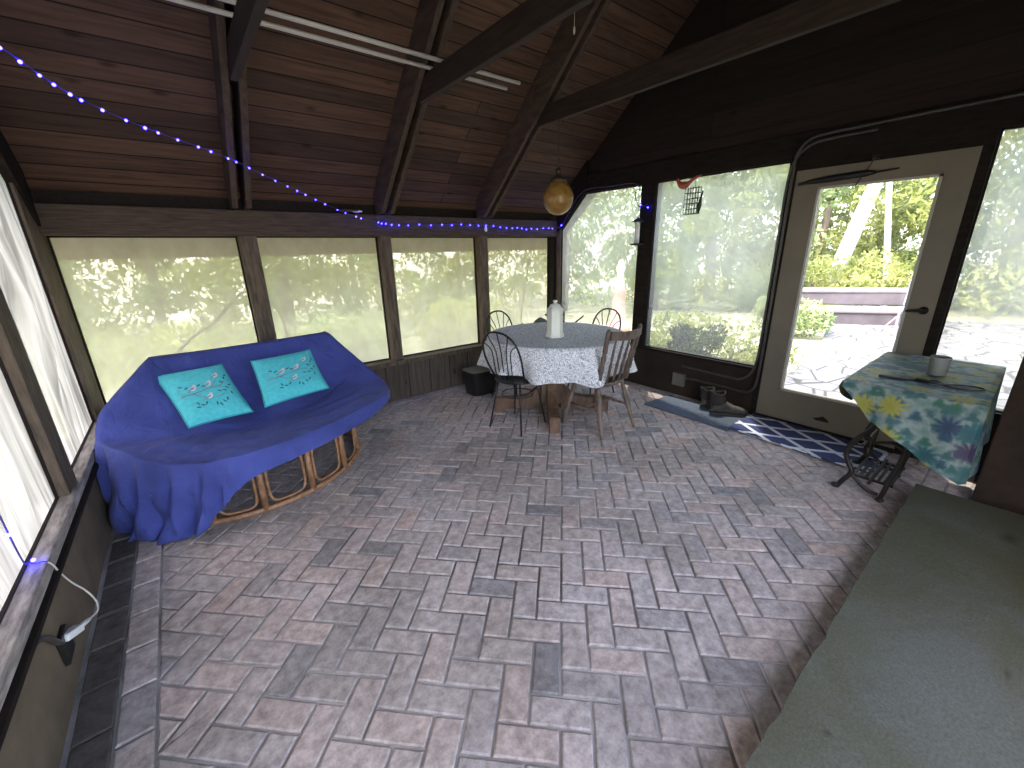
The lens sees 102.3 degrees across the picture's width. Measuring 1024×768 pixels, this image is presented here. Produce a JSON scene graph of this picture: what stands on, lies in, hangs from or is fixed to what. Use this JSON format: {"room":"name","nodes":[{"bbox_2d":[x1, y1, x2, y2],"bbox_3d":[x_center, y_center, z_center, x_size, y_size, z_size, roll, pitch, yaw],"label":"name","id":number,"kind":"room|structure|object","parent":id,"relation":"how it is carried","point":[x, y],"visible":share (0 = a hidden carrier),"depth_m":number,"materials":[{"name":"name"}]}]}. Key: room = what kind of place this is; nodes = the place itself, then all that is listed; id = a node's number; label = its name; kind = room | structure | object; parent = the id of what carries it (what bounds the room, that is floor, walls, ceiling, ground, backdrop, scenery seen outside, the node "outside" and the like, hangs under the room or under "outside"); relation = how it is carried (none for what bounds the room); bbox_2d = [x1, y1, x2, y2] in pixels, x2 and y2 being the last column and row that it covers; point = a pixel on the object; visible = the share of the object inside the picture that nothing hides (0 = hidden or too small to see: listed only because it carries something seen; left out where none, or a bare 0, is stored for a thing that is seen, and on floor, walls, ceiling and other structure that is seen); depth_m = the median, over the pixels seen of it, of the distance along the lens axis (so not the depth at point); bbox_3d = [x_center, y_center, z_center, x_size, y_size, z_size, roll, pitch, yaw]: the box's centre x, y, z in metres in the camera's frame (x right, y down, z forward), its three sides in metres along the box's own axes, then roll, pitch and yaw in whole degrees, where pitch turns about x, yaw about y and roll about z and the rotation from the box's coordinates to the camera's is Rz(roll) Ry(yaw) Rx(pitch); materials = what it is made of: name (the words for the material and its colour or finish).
{"room":"sunroom","nodes":[
{"label":"sunroom","id":0,"kind":"room"},
{"bbox_2d":[0,476,111,767],"bbox_3d":[-1.322,1.075,1.015,0.130,0.385,5.670,-15,22,-36],"label":"wall","id":1,"kind":"structure","parent":0,"point":[35,737],"depth_m":1.43,"materials":[{"name":"wood"}]},
{"bbox_2d":[0,356,58,622],"bbox_3d":[-1.759,-0.132,1.211,0.085,1.658,1.139,-16,23,-39],"label":"window","id":2,"kind":"structure","parent":1,"relation":"in","point":[29,496],"depth_m":1.61,"materials":[{"name":"glass"}]},
{"bbox_2d":[0,168,94,468],"bbox_3d":[-2.533,-0.417,2.146,0.085,1.658,1.004,-17,23,-39],"label":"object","id":3,"kind":"structure","parent":1,"relation":"in","point":[22,284],"depth_m":2.25,"materials":[{"name":"plastic"}]},
{"bbox_2d":[0,421,96,710],"bbox_3d":[-1.198,0.889,0.800,0.150,0.055,5.280,-15,22,-36],"label":"sill","id":4,"kind":"structure","parent":1,"relation":"attached to","point":[16,625],"depth_m":1.43,"materials":[{"name":"wood"}]},
{"bbox_2d":[0,286,75,496],"bbox_3d":[-2.179,-0.284,1.694,0.124,1.668,0.175,-15,22,-36],"label":"post","id":5,"kind":"object","parent":4,"relation":"on","point":[13,354],"visible":0.52,"depth_m":1.81,"materials":[{"name":"brown wood"}]},
{"bbox_2d":[0,462,98,750],"bbox_3d":[-1.192,0.924,0.817,0.165,0.020,5.280,-15,22,-36],"label":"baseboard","id":6,"kind":"structure","parent":1,"relation":"on","point":[9,705],"depth_m":1.31,"materials":[{"name":"brown wood"}]},
{"bbox_2d":[36,624,75,665],"bbox_3d":[-1.559,0.898,1.400,0.023,0.264,0.307,-15,22,-36],"label":"outlet","id":7,"kind":"object","parent":1,"relation":"attached to","point":[65,649],"visible":0.78,"depth_m":1.47,"materials":[{"name":"black plastic"}]},
{"bbox_2d":[64,617,91,641],"bbox_3d":[-1.637,0.917,1.555,0.036,0.069,0.152,-6,19,-15],"label":"power adapter","id":8,"kind":"object","parent":7,"relation":"attached to","point":[74,630],"visible":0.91,"depth_m":1.53,"materials":[{"name":"white plastic"}]},
{"bbox_2d":[9,182,104,421],"bbox_3d":[-2.999,-0.484,2.671,0.144,1.600,0.390,-15,22,-36],"label":"post","id":9,"kind":"object","parent":1,"relation":"on","point":[39,243],"visible":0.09,"depth_m":2.67,"materials":[{"name":"brown wood"}]},
{"bbox_2d":[34,203,556,236],"bbox_3d":[-1.271,-1.515,3.951,4.660,0.190,0.142,-15,22,-36],"label":"beam","id":10,"kind":"structure","parent":0,"point":[55,219],"depth_m":3.27,"materials":[{"name":"brown wood"}]},
{"bbox_2d":[207,0,237,209],"bbox_3d":[-0.620,-2.000,0.902,0.040,2.583,5.040,-15,22,-36],"label":"rafter","id":11,"kind":"object","parent":10,"relation":"on","point":[217,27],"visible":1,"depth_m":2.48,"materials":[{"name":"brown wood"}]},
{"bbox_2d":[227,0,268,80],"bbox_3d":[-0.418,-1.386,0.924,0.044,0.145,3.860,-15,22,-36],"label":"tie beam","id":12,"kind":"structure","parent":11,"relation":"attached to","point":[247,17],"depth_m":1.95,"materials":[{"name":"brown wood"}]},
{"bbox_2d":[226,3,251,209],"bbox_3d":[-0.551,-2.019,0.954,0.040,2.583,5.040,-15,22,-36],"label":"rafter","id":13,"kind":"object","parent":10,"relation":"on","point":[239,88],"visible":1,"depth_m":2.70,"materials":[{"name":"brown wood"}]},
{"bbox_2d":[29,189,555,220],"bbox_3d":[-1.264,-1.661,3.960,4.740,0.092,0.050,-15,22,-36],"label":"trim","id":14,"kind":"structure","parent":10,"relation":"on","point":[38,196],"depth_m":3.20,"materials":[{"name":"brown wood"}]},
{"bbox_2d":[373,0,444,214],"bbox_3d":[0.278,-2.237,1.573,0.040,2.583,5.040,-15,22,-36],"label":"rafter","id":15,"kind":"object","parent":10,"relation":"on","point":[428,14],"visible":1,"depth_m":3.01,"materials":[{"name":"brown wood"}]},
{"bbox_2d":[419,0,593,103],"bbox_3d":[0.479,-1.671,1.579,0.044,0.145,3.640,-15,22,-36],"label":"tie beam","id":16,"kind":"structure","parent":15,"relation":"attached to","point":[530,18],"depth_m":2.23,"materials":[{"name":"brown wood"}]},
{"bbox_2d":[167,0,506,89],"bbox_3d":[-1.173,-1.967,2.315,2.885,0.024,0.024,-15,22,-36],"label":"pipe","id":17,"kind":"object","parent":16,"relation":"on","point":[189,3],"visible":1,"depth_m":2.38,"materials":[{"name":"plastic"}]},
{"bbox_2d":[218,0,520,84],"bbox_3d":[-1.080,-1.936,2.215,2.900,0.024,0.024,-15,22,-36],"label":"pipe","id":18,"kind":"object","parent":16,"relation":"on","point":[268,11],"visible":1,"depth_m":2.36,"materials":[{"name":"plastic"}]},
{"bbox_2d":[385,0,458,214],"bbox_3d":[0.347,-2.256,1.624,0.040,2.583,5.040,-15,22,-36],"label":"rafter","id":19,"kind":"object","parent":10,"relation":"on","point":[450,6],"visible":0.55,"depth_m":3.10,"materials":[{"name":"brown wood"}]},
{"bbox_2d":[476,0,600,217],"bbox_3d":[1.163,-2.471,2.234,0.040,2.583,5.040,-15,22,-36],"label":"rafter","id":20,"kind":"object","parent":10,"relation":"on","point":[564,43],"visible":0.93,"depth_m":3.52,"materials":[{"name":"brown wood"}]},
{"bbox_2d":[537,0,900,127],"bbox_3d":[1.364,-1.909,2.239,0.044,0.145,3.640,-15,22,-36],"label":"tie beam","id":21,"kind":"structure","parent":20,"relation":"attached to","point":[802,17],"depth_m":2.40,"materials":[{"name":"brown wood"}]},
{"bbox_2d":[543,119,572,214],"bbox_3d":[0.399,-1.853,3.530,0.264,0.755,0.264,-15,22,-36],"label":"pendant lamp","id":22,"kind":"object","parent":21,"relation":"hanging from","point":[558,195],"visible":1,"depth_m":3.51,"materials":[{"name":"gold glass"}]},
{"bbox_2d":[483,0,611,217],"bbox_3d":[1.232,-2.489,2.285,0.040,2.583,5.040,-15,22,-36],"label":"rafter","id":23,"kind":"object","parent":10,"relation":"on","point":[601,9],"visible":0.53,"depth_m":3.39,"materials":[{"name":"brown wood"}]},
{"bbox_2d":[0,0,698,232],"bbox_3d":[-0.556,-2.453,2.730,5.640,3.006,3.370,-15,22,-36],"label":"ceiling","id":24,"kind":"structure","parent":0,"point":[320,113],"depth_m":2.79,"materials":[{"name":"wood"}]},
{"bbox_2d":[0,46,393,224],"label":"string lights","id":25,"kind":"object","parent":24,"relation":"hanging from","point":[19,61],"depth_m":2.24,"materials":[{"name":"blue plastic"}]},
{"bbox_2d":[372,349,481,401],"bbox_3d":[-1.247,-0.039,4.424,4.640,0.400,0.120,-15,22,-36],"label":"wall","id":26,"kind":"structure","parent":0,"point":[407,380],"depth_m":4.58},
{"bbox_2d":[46,236,258,404],"bbox_3d":[-2.625,-0.499,3.201,1.062,1.223,0.022,-15,22,-36],"label":"window","id":27,"kind":"structure","parent":26,"relation":"in","point":[132,299],"depth_m":3.10,"materials":[{"name":"clear glass"}]},
{"bbox_2d":[256,236,390,363],"bbox_3d":[-1.707,-0.741,3.887,1.030,1.223,0.022,-15,22,-36],"label":"window","id":28,"kind":"structure","parent":26,"relation":"in","point":[332,285],"depth_m":3.85,"materials":[{"name":"clear glass"}]},
{"bbox_2d":[365,343,481,369],"bbox_3d":[-1.245,-0.235,4.352,4.640,0.047,0.160,-15,22,-36],"label":"sill","id":29,"kind":"structure","parent":26,"relation":"on","point":[446,352],"depth_m":4.50,"materials":[{"name":"brown wood"}]},
{"bbox_2d":[237,236,276,341],"bbox_3d":[-2.134,-0.612,3.517,0.125,1.223,0.135,-15,22,-36],"label":"post","id":30,"kind":"object","parent":29,"relation":"on","point":[248,245],"visible":0.56,"depth_m":3.40,"materials":[{"name":"brown wood"}]},
{"bbox_2d":[377,236,402,360],"bbox_3d":[-1.238,-0.849,4.186,0.100,1.223,0.135,-15,22,-36],"label":"post","id":31,"kind":"object","parent":29,"relation":"on","point":[384,242],"visible":0.95,"depth_m":4.12,"materials":[{"name":"brown wood"}]},
{"bbox_2d":[475,237,490,343],"bbox_3d":[-0.347,-1.084,4.852,0.105,1.223,0.135,-15,22,-36],"label":"post","id":32,"kind":"object","parent":29,"relation":"on","point":[481,243],"visible":0.68,"depth_m":4.78,"materials":[{"name":"brown wood"}]},
{"bbox_2d":[391,237,479,356],"bbox_3d":[-0.819,-0.976,4.549,1.035,1.223,0.022,-15,22,-36],"label":"window","id":33,"kind":"structure","parent":26,"relation":"in","point":[436,277],"depth_m":4.54,"materials":[{"name":"clear glass"}]},
{"bbox_2d":[487,237,548,330],"bbox_3d":[0.076,-1.212,5.218,1.040,1.223,0.022,-15,22,-36],"label":"window","id":34,"kind":"structure","parent":26,"relation":"in","point":[518,267],"depth_m":5.20,"materials":[{"name":"clear glass"}]},
{"bbox_2d":[60,380,978,767],"bbox_3d":[0.587,0.871,2.392,4.760,0.164,5.860,-15,22,-36],"label":"floor","id":35,"kind":"structure","parent":0,"point":[467,592],"depth_m":1.86,"materials":[{"name":"brick"}]},
{"bbox_2d":[211,427,360,524],"bbox_3d":[-1.771,0.444,2.964,1.313,0.398,1.148,-15,22,-36],"label":"sofa","id":36,"kind":"object","parent":35,"relation":"on","point":[339,442],"visible":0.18,"depth_m":2.66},
{"bbox_2d":[94,331,389,545],"bbox_3d":[-1.763,0.178,2.971,1.408,0.884,1.898,11,22,34],"label":"sheet","id":37,"kind":"object","parent":36,"relation":"on","point":[161,479],"visible":0.88,"depth_m":2.49,"materials":[{"name":"fabric"}]},
{"bbox_2d":[158,364,253,428],"bbox_3d":[-2.007,0.063,2.686,0.478,0.281,0.363,12,22,36],"label":"throw pillow","id":38,"kind":"object","parent":37,"relation":"on","point":[201,396],"visible":1,"depth_m":2.63,"materials":[{"name":"teal fabric"}]},
{"bbox_2d":[178,375,231,398],"bbox_3d":[-1.973,0.025,2.655,0.285,0.103,0.163,-15,22,-36],"label":"print","id":39,"kind":"object","parent":38,"relation":"attached to","point":[197,386],"depth_m":2.66},
{"bbox_2d":[250,349,328,407],"bbox_3d":[-1.608,-0.055,2.973,0.314,0.269,0.475,14,24,40],"label":"throw pillow","id":40,"kind":"object","parent":37,"relation":"on","point":[282,378],"visible":1,"depth_m":2.92,"materials":[{"name":"teal fabric"}]},
{"bbox_2d":[267,359,316,380],"bbox_3d":[-1.590,-0.098,2.965,0.327,0.098,0.144,-15,22,-36],"label":"print","id":41,"kind":"object","parent":40,"relation":"attached to","point":[285,369],"depth_m":2.96},
{"bbox_2d":[462,365,497,395],"bbox_3d":[-0.345,-0.043,4.581,0.364,0.266,0.283,-15,22,-36],"label":"storage bin","id":42,"kind":"object","parent":35,"relation":"on","point":[478,380],"visible":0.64,"depth_m":4.47,"materials":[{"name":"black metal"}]},
{"bbox_2d":[482,331,545,436],"bbox_3d":[0.022,-0.047,3.566,0.402,0.895,0.463,12,22,36],"label":"bistro chair","id":43,"kind":"object","parent":35,"relation":"on","point":[504,379],"visible":0.87,"depth_m":3.46,"materials":[{"name":"metal"}]},
{"bbox_2d":[495,383,607,432],"bbox_3d":[0.425,-0.119,4.002,1.260,0.742,1.260,-15,22,-36],"label":"pedestal table","id":44,"kind":"object","parent":35,"relation":"on","point":[553,394],"visible":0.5,"depth_m":3.96,"materials":[{"name":"brown wood"}]},
{"bbox_2d":[477,322,636,387],"bbox_3d":[0.415,-0.328,3.941,1.493,0.319,1.469,-15,22,-36],"label":"tablecloth","id":45,"kind":"object","parent":44,"relation":"on","point":[575,357],"visible":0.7,"depth_m":3.41,"materials":[{"name":"fabric"}]},
{"bbox_2d":[545,300,564,337],"bbox_3d":[0.384,-0.585,3.679,0.162,0.331,0.172,-15,22,-36],"label":"lidded canister","id":46,"kind":"object","parent":45,"relation":"on","point":[555,313],"visible":1,"depth_m":3.64,"materials":[{"name":"beige ceramic"}]},
{"bbox_2d":[549,220,555,305],"bbox_3d":[0.568,-1.220,5.578,0.155,1.860,0.118,-15,22,-36],"label":"post","id":47,"kind":"object","parent":35,"relation":"on","point":[552,240],"visible":0.3,"depth_m":5.41,"materials":[{"name":"brown wood"}]},
{"bbox_2d":[562,324,641,439],"bbox_3d":[0.775,-0.064,3.531,0.434,0.920,0.540,-13,22,-33],"label":"wooden chair","id":48,"kind":"object","parent":35,"relation":"on","point":[635,334],"visible":0.73,"depth_m":3.38,"materials":[{"name":"brown wood"}]},
{"bbox_2d":[644,395,743,430],"bbox_3d":[1.738,0.256,3.943,0.435,0.009,0.840,-15,22,-36],"label":"doormat","id":49,"kind":"object","parent":35,"relation":"on","point":[688,409],"visible":0.91,"depth_m":3.91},
{"bbox_2d":[700,386,732,408],"bbox_3d":[1.961,0.136,3.939,0.316,0.211,0.105,7,20,23],"label":"boot","id":50,"kind":"object","parent":49,"relation":"on","point":[705,403],"visible":0.42,"depth_m":3.95,"materials":[{"name":"leather"}]},
{"bbox_2d":[709,390,746,416],"bbox_3d":[1.996,0.174,3.800,0.332,0.222,0.110,5,19,19],"label":"boot","id":51,"kind":"object","parent":49,"relation":"on","point":[719,404],"visible":1,"depth_m":3.78,"materials":[{"name":"fabric"}]},
{"bbox_2d":[749,159,799,413],"bbox_3d":[2.258,-0.738,3.539,0.132,2.128,0.055,-15,22,-36],"label":"post","id":52,"kind":"object","parent":35,"relation":"on","point":[755,394],"visible":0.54,"depth_m":3.49,"materials":[{"name":"brown wood"}]},
{"bbox_2d":[728,413,888,474],"bbox_3d":[2.331,0.441,3.303,0.500,0.014,1.012,-13,21,-33],"label":"rug","id":53,"kind":"object","parent":35,"relation":"on","point":[811,442],"visible":0.91,"depth_m":3.28,"materials":[{"name":"blue fabric"}]},
{"bbox_2d":[831,422,911,502],"bbox_3d":[2.404,0.305,2.505,0.975,0.768,0.515,-15,22,-36],"label":"table","id":54,"kind":"object","parent":35,"relation":"on","point":[895,473],"visible":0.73,"depth_m":2.57,"materials":[{"name":"black metal"}]},
{"bbox_2d":[839,351,1006,484],"bbox_3d":[2.409,0.129,2.436,1.071,0.405,0.606,-15,22,-36],"label":"floral tablecloth","id":55,"kind":"object","parent":54,"relation":"on","point":[947,429],"visible":0.91,"depth_m":2.10,"materials":[{"name":"fabric"}]},
{"bbox_2d":[879,374,985,391],"bbox_3d":[2.227,-0.013,2.198,0.094,0.023,0.411,-18,24,-41],"label":"tool","id":56,"kind":"object","parent":55,"relation":"on","point":[893,376],"visible":1,"depth_m":2.20,"materials":[{"name":"black metal"}]},
{"bbox_2d":[926,355,952,376],"bbox_3d":[2.404,-0.103,2.322,0.089,0.105,0.089,-15,22,-36],"label":"mug","id":57,"kind":"object","parent":55,"relation":"on","point":[938,365],"visible":1,"depth_m":2.30,"materials":[{"name":"ceramic"}]},
{"bbox_2d":[745,483,1023,767],"bbox_3d":[1.658,1.078,1.258,2.926,0.100,1.102,-15,22,-36],"label":"table top","id":58,"kind":"object","parent":35,"relation":"on","point":[921,664],"visible":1,"depth_m":1.45,"materials":[{"name":"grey stone"}]},
{"bbox_2d":[893,127,1001,454],"bbox_3d":[2.893,-0.503,2.771,0.132,2.128,0.053,-15,22,-36],"label":"post","id":59,"kind":"object","parent":35,"relation":"on","point":[992,135],"visible":0.56,"depth_m":2.60,"materials":[{"name":"brown wood"}]},
{"bbox_2d":[587,0,1023,192],"bbox_3d":[2.400,-2.781,2.626,0.132,2.334,5.236,-15,22,-36],"label":"wall","id":60,"kind":"structure","parent":0,"point":[902,56],"depth_m":2.99,"materials":[{"name":"wood"}]},
{"bbox_2d":[556,160,589,231],"bbox_3d":[0.757,-2.245,5.000,0.130,0.758,0.490,-15,22,-36],"label":"trim","id":61,"kind":"structure","parent":60,"relation":"attached to","point":[579,184],"depth_m":4.87,"materials":[{"name":"brown wood"}]},
{"bbox_2d":[683,175,702,214],"bbox_3d":[1.689,-1.748,3.813,0.086,0.332,0.181,-15,22,-36],"label":"cage","id":62,"kind":"object","parent":60,"relation":"hanging from","point":[699,204],"visible":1,"depth_m":3.83,"materials":[{"name":"black metal"}]},
{"bbox_2d":[798,130,987,170],"bbox_3d":[2.555,-1.587,2.842,0.130,0.095,0.970,-15,22,-36],"label":"trim","id":63,"kind":"structure","parent":60,"relation":"attached to","point":[971,139],"depth_m":2.73,"materials":[{"name":"brown wood"}]},
{"bbox_2d":[622,348,999,475],"bbox_3d":[2.334,0.088,3.738,0.120,0.430,5.670,-15,22,-36],"label":"wall","id":64,"kind":"structure","parent":0,"point":[655,370],"depth_m":4.23,"materials":[{"name":"wood"}]},
{"bbox_2d":[555,229,566,320],"bbox_3d":[0.646,-1.364,5.464,0.106,1.320,0.084,-15,22,-36],"label":"post","id":65,"kind":"object","parent":64,"relation":"on","point":[558,238],"visible":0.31,"depth_m":5.40,"materials":[{"name":"brown wood"}]},
{"bbox_2d":[560,184,641,343],"bbox_3d":[1.003,-1.390,4.925,0.022,1.670,1.170,-15,22,-36],"label":"window","id":66,"kind":"structure","parent":64,"relation":"in","point":[620,220],"depth_m":4.72,"materials":[{"name":"clear glass"}]},
{"bbox_2d":[672,372,685,386],"bbox_3d":[1.751,-0.050,4.326,0.050,0.135,0.130,-15,22,-36],"label":"wall outlet","id":67,"kind":"object","parent":64,"relation":"attached to","point":[678,379],"visible":1,"depth_m":4.30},
{"bbox_2d":[630,341,756,370],"bbox_3d":[1.491,-0.425,4.670,0.140,0.028,2.450,-15,22,-36],"label":"sill","id":68,"kind":"structure","parent":64,"relation":"on","point":[639,347],"depth_m":4.13,"materials":[{"name":"brown wood"}]},
{"bbox_2d":[631,182,657,345],"bbox_3d":[1.448,-1.247,4.450,0.124,1.688,0.160,-15,22,-36],"label":"post","id":69,"kind":"object","parent":68,"relation":"on","point":[648,189],"visible":0.64,"depth_m":4.40,"materials":[{"name":"brown wood"}]},
{"bbox_2d":[629,192,647,245],"bbox_3d":[1.304,-1.706,4.254,0.148,0.530,0.152,-15,22,-36],"label":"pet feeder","id":70,"kind":"object","parent":69,"relation":"hanging from","point":[638,220],"visible":1,"depth_m":4.27,"materials":[{"name":"black metal"}]},
{"bbox_2d":[644,161,790,366],"bbox_3d":[1.836,-1.082,3.918,0.022,1.670,1.195,-15,22,-36],"label":"window","id":71,"kind":"structure","parent":64,"relation":"in","point":[719,204],"depth_m":3.74,"materials":[{"name":"clear glass"}]},
{"bbox_2d":[682,128,877,379],"bbox_3d":[2.102,-0.940,3.512,0.042,1.923,1.211,-14,22,-34],"label":"conduit","id":72,"kind":"object","parent":64,"relation":"attached to","point":[874,129],"visible":1,"depth_m":3.34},
{"bbox_2d":[755,412,893,452],"bbox_3d":[2.595,0.385,3.478,0.140,0.055,0.970,-15,22,-36],"label":"trim","id":73,"kind":"structure","parent":64,"relation":"attached to","point":[890,450],"depth_m":3.37,"materials":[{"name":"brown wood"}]},
{"bbox_2d":[685,91,1023,392],"bbox_3d":[2.533,-0.750,2.996,0.046,2.085,2.496,-14,22,-35],"label":"conduit","id":74,"kind":"object","parent":64,"relation":"attached to","point":[1018,94],"visible":1,"depth_m":3.12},
{"bbox_2d":[756,146,982,448],"bbox_3d":[2.521,-0.595,3.117,0.103,2.035,0.970,-15,22,-36],"label":"door","id":75,"kind":"structure","parent":64,"relation":"in","point":[955,169],"depth_m":3.02,"materials":[{"name":"beige wood"}]},
{"bbox_2d":[933,125,1023,412],"bbox_3d":[3.457,-0.483,1.960,0.022,1.670,1.872,-15,22,-36],"label":"window","id":76,"kind":"structure","parent":64,"relation":"in","point":[1006,170],"depth_m":2.46,"materials":[{"name":"clear glass"}]},
{"bbox_2d":[971,356,1023,515],"bbox_3d":[3.239,-0.768,1.703,0.490,3.275,1.088,-15,22,-36],"label":"wall","id":77,"kind":"structure","parent":0,"point":[1000,482],"depth_m":2.31,"materials":[{"name":"wood"}]},
{"bbox_3d":[-1.184,-0.778,0.183,0.120,0.182,5.100,-15,22,-36],"label":"wall","id":78,"kind":"structure","parent":0,"visible":0},
{"bbox_2d":[0,515,57,570],"label":"string lights","id":79,"kind":"object","parent":78,"relation":"hanging from","point":[8,534],"depth_m":1.43,"materials":[{"name":"blue plastic"}]},
{"bbox_3d":[-1.382,-1.953,0.050,0.100,2.162,4.786,-15,22,-36],"label":"wall","id":80,"kind":"structure","parent":0,"visible":0},
{"bbox_2d":[0,130,40,225],"bbox_3d":[-2.888,-1.283,2.279,0.130,0.758,0.490,-15,22,-36],"label":"trim","id":81,"kind":"structure","parent":80,"relation":"attached to","point":[10,167],"depth_m":2.38,"materials":[{"name":"brown wood"}]},
{"label":"outside","id":82,"kind":"structure","parent":0,"visible":0},
{"bbox_2d":[565,267,1023,372],"bbox_3d":[-0.259,0.439,3.920,56.000,0.080,50.000,-15,22,-36],"label":"ground","id":83,"kind":"structure","parent":82,"point":[575,310],"depth_m":10.30,"materials":[{"name":"green plant"}]},
{"bbox_2d":[569,204,628,299],"bbox_3d":[2.239,-5.473,13.805,3.747,5.404,3.818,-12,21,-30],"label":"leafy tree","id":84,"kind":"object","parent":83,"relation":"on","point":[583,247],"visible":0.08,"depth_m":13.54,"materials":[{"name":"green plant"}]},
{"bbox_2d":[605,260,629,331],"bbox_3d":[2.188,-1.800,8.393,0.520,1.400,0.520,-15,22,-36],"label":"pillar","id":85,"kind":"structure","parent":83,"relation":"on","point":[619,292],"depth_m":8.33,"materials":[{"name":"white stone"}]},
{"bbox_2d":[565,187,678,309],"bbox_3d":[1.932,-5.818,10.527,5.570,7.810,5.575,11,22,33],"label":"leafy tree","id":86,"kind":"object","parent":83,"relation":"on","point":[579,267],"visible":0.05,"depth_m":10.18,"materials":[{"name":"green plant"}]},
{"bbox_2d":[585,169,762,298],"bbox_3d":[5.176,-7.293,13.451,7.178,9.123,6.496,-5,18,-12],"label":"leafy tree","id":87,"kind":"object","parent":83,"relation":"on","point":[736,176],"visible":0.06,"depth_m":13.88,"materials":[{"name":"green plant"}]},
{"bbox_2d":[609,182,764,308],"bbox_3d":[4.331,-4.640,10.228,4.138,5.586,3.934,-5,18,-11],"label":"leafy tree","id":88,"kind":"object","parent":83,"relation":"on","point":[660,265],"visible":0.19,"depth_m":10.39,"materials":[{"name":"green plant"}]},
{"bbox_2d":[667,322,727,355],"bbox_3d":[2.247,-0.348,4.964,0.734,0.772,0.832,2,18,10],"label":"shrub","id":89,"kind":"object","parent":83,"relation":"on","point":[683,339],"visible":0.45,"depth_m":4.87,"materials":[{"name":"green plant"}]},
{"bbox_2d":[649,308,750,358],"bbox_3d":[2.342,-0.563,5.736,1.933,0.911,1.450,-15,22,-36],"label":"shrub","id":90,"kind":"object","parent":83,"relation":"on","point":[657,335],"visible":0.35,"depth_m":5.67,"materials":[{"name":"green plant"}]},
{"bbox_2d":[607,164,866,309],"bbox_3d":[5.451,-8.471,11.738,8.093,12.001,8.455,-3,18,-4],"label":"leafy tree","id":91,"kind":"object","parent":83,"relation":"on","point":[710,267],"visible":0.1,"depth_m":10.56,"materials":[{"name":"green plant"}]},
{"bbox_2d":[713,265,771,312],"bbox_3d":[6.083,-2.355,10.450,1.625,1.277,1.577,-15,22,-36],"label":"shrub","id":92,"kind":"object","parent":83,"relation":"on","point":[753,288],"visible":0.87,"depth_m":10.29,"materials":[{"name":"green plant"}]},
{"bbox_2d":[713,331,804,370],"bbox_3d":[3.046,-0.349,5.285,1.127,0.627,1.033,-15,22,-36],"label":"shrub","id":93,"kind":"object","parent":83,"relation":"on","point":[748,354],"visible":0.36,"depth_m":5.20,"materials":[{"name":"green plant"}]},
{"bbox_2d":[665,169,852,292],"bbox_3d":[8.047,-7.535,14.603,6.229,8.815,6.113,-13,21,-31],"label":"leafy tree","id":94,"kind":"object","parent":83,"relation":"on","point":[749,246],"visible":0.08,"depth_m":13.73,"materials":[{"name":"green plant"}]},
{"bbox_2d":[746,295,837,337],"bbox_3d":[4.974,-1.231,7.416,1.331,0.886,1.090,3,19,14],"label":"shrub","id":95,"kind":"object","parent":83,"relation":"on","point":[807,322],"visible":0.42,"depth_m":7.17,"materials":[{"name":"green plant"}]},
{"bbox_2d":[722,168,938,286],"bbox_3d":[8.975,-6.594,11.534,5.848,8.306,6.152,0,18,3],"label":"leafy tree","id":96,"kind":"object","parent":83,"relation":"on","point":[825,224],"visible":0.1,"depth_m":11.78,"materials":[{"name":"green plant"}]},
{"bbox_2d":[734,172,937,286],"bbox_3d":[11.232,-7.654,14.046,7.233,9.193,6.545,12,22,35],"label":"leafy tree","id":97,"kind":"object","parent":83,"relation":"on","point":[840,190],"visible":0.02,"depth_m":13.09,"materials":[{"name":"green plant"}]},
{"bbox_2d":[798,287,907,325],"bbox_3d":[6.984,-1.574,8.488,2.413,0.710,1.238,4,19,17],"label":"stone wall","id":98,"kind":"structure","parent":83,"relation":"on","point":[866,315],"depth_m":8.36,"materials":[{"name":"stone"}]},
{"bbox_2d":[823,183,883,285],"bbox_3d":[8.608,-5.110,9.558,0.358,6.772,1.593,-15,22,-36],"label":"trunk","id":99,"kind":"object","parent":83,"relation":"on","point":[863,210],"visible":0.39,"depth_m":10.06,"materials":[{"name":"white plant"}]},
{"bbox_2d":[801,246,917,306],"bbox_3d":[8.539,-2.429,9.957,2.761,1.720,2.296,-3,18,-5],"label":"shrub","id":100,"kind":"object","parent":83,"relation":"on","point":[894,279],"visible":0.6,"depth_m":9.73,"materials":[{"name":"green plant"}]},
{"bbox_2d":[880,182,892,305],"bbox_3d":[8.621,-4.726,9.335,0.135,6.134,1.005,-15,22,-36],"label":"trunk","id":101,"kind":"object","parent":83,"relation":"on","point":[888,202],"visible":0.26,"depth_m":9.52,"materials":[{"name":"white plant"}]},
{"bbox_2d":[784,321,1023,408],"bbox_3d":[7.775,0.113,4.200,8.940,0.090,8.600,-15,22,-36],"label":"patio","id":102,"kind":"structure","parent":83,"relation":"on","point":[842,352],"depth_m":6.02,"materials":[{"name":"stone"}]},
{"bbox_2d":[806,135,1017,286],"bbox_3d":[12.536,-6.094,12.394,4.949,7.136,5.042,5,19,19],"label":"leafy tree","id":103,"kind":"object","parent":83,"relation":"on","point":[877,217],"visible":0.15,"depth_m":11.95,"materials":[{"name":"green plant"}]},
{"bbox_2d":[804,179,1022,305],"bbox_3d":[11.152,-6.840,10.725,7.652,9.725,6.924,14,23,39],"label":"leafy tree","id":104,"kind":"object","parent":83,"relation":"on","point":[965,272],"visible":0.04,"depth_m":11.47,"materials":[{"name":"green plant"}]},
{"bbox_2d":[864,178,1023,299],"bbox_3d":[14.198,-7.049,10.355,6.960,9.759,6.966,7,20,23],"label":"leafy tree","id":105,"kind":"object","parent":83,"relation":"on","point":[905,206],"visible":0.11,"depth_m":11.18,"materials":[{"name":"green plant"}]},
{"bbox_2d":[907,128,1023,318],"bbox_3d":[11.864,-4.668,7.813,5.147,7.284,5.051,-5,18,-11],"label":"leafy tree","id":106,"kind":"object","parent":83,"relation":"on","point":[1012,275],"visible":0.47,"depth_m":9.24,"materials":[{"name":"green plant"}]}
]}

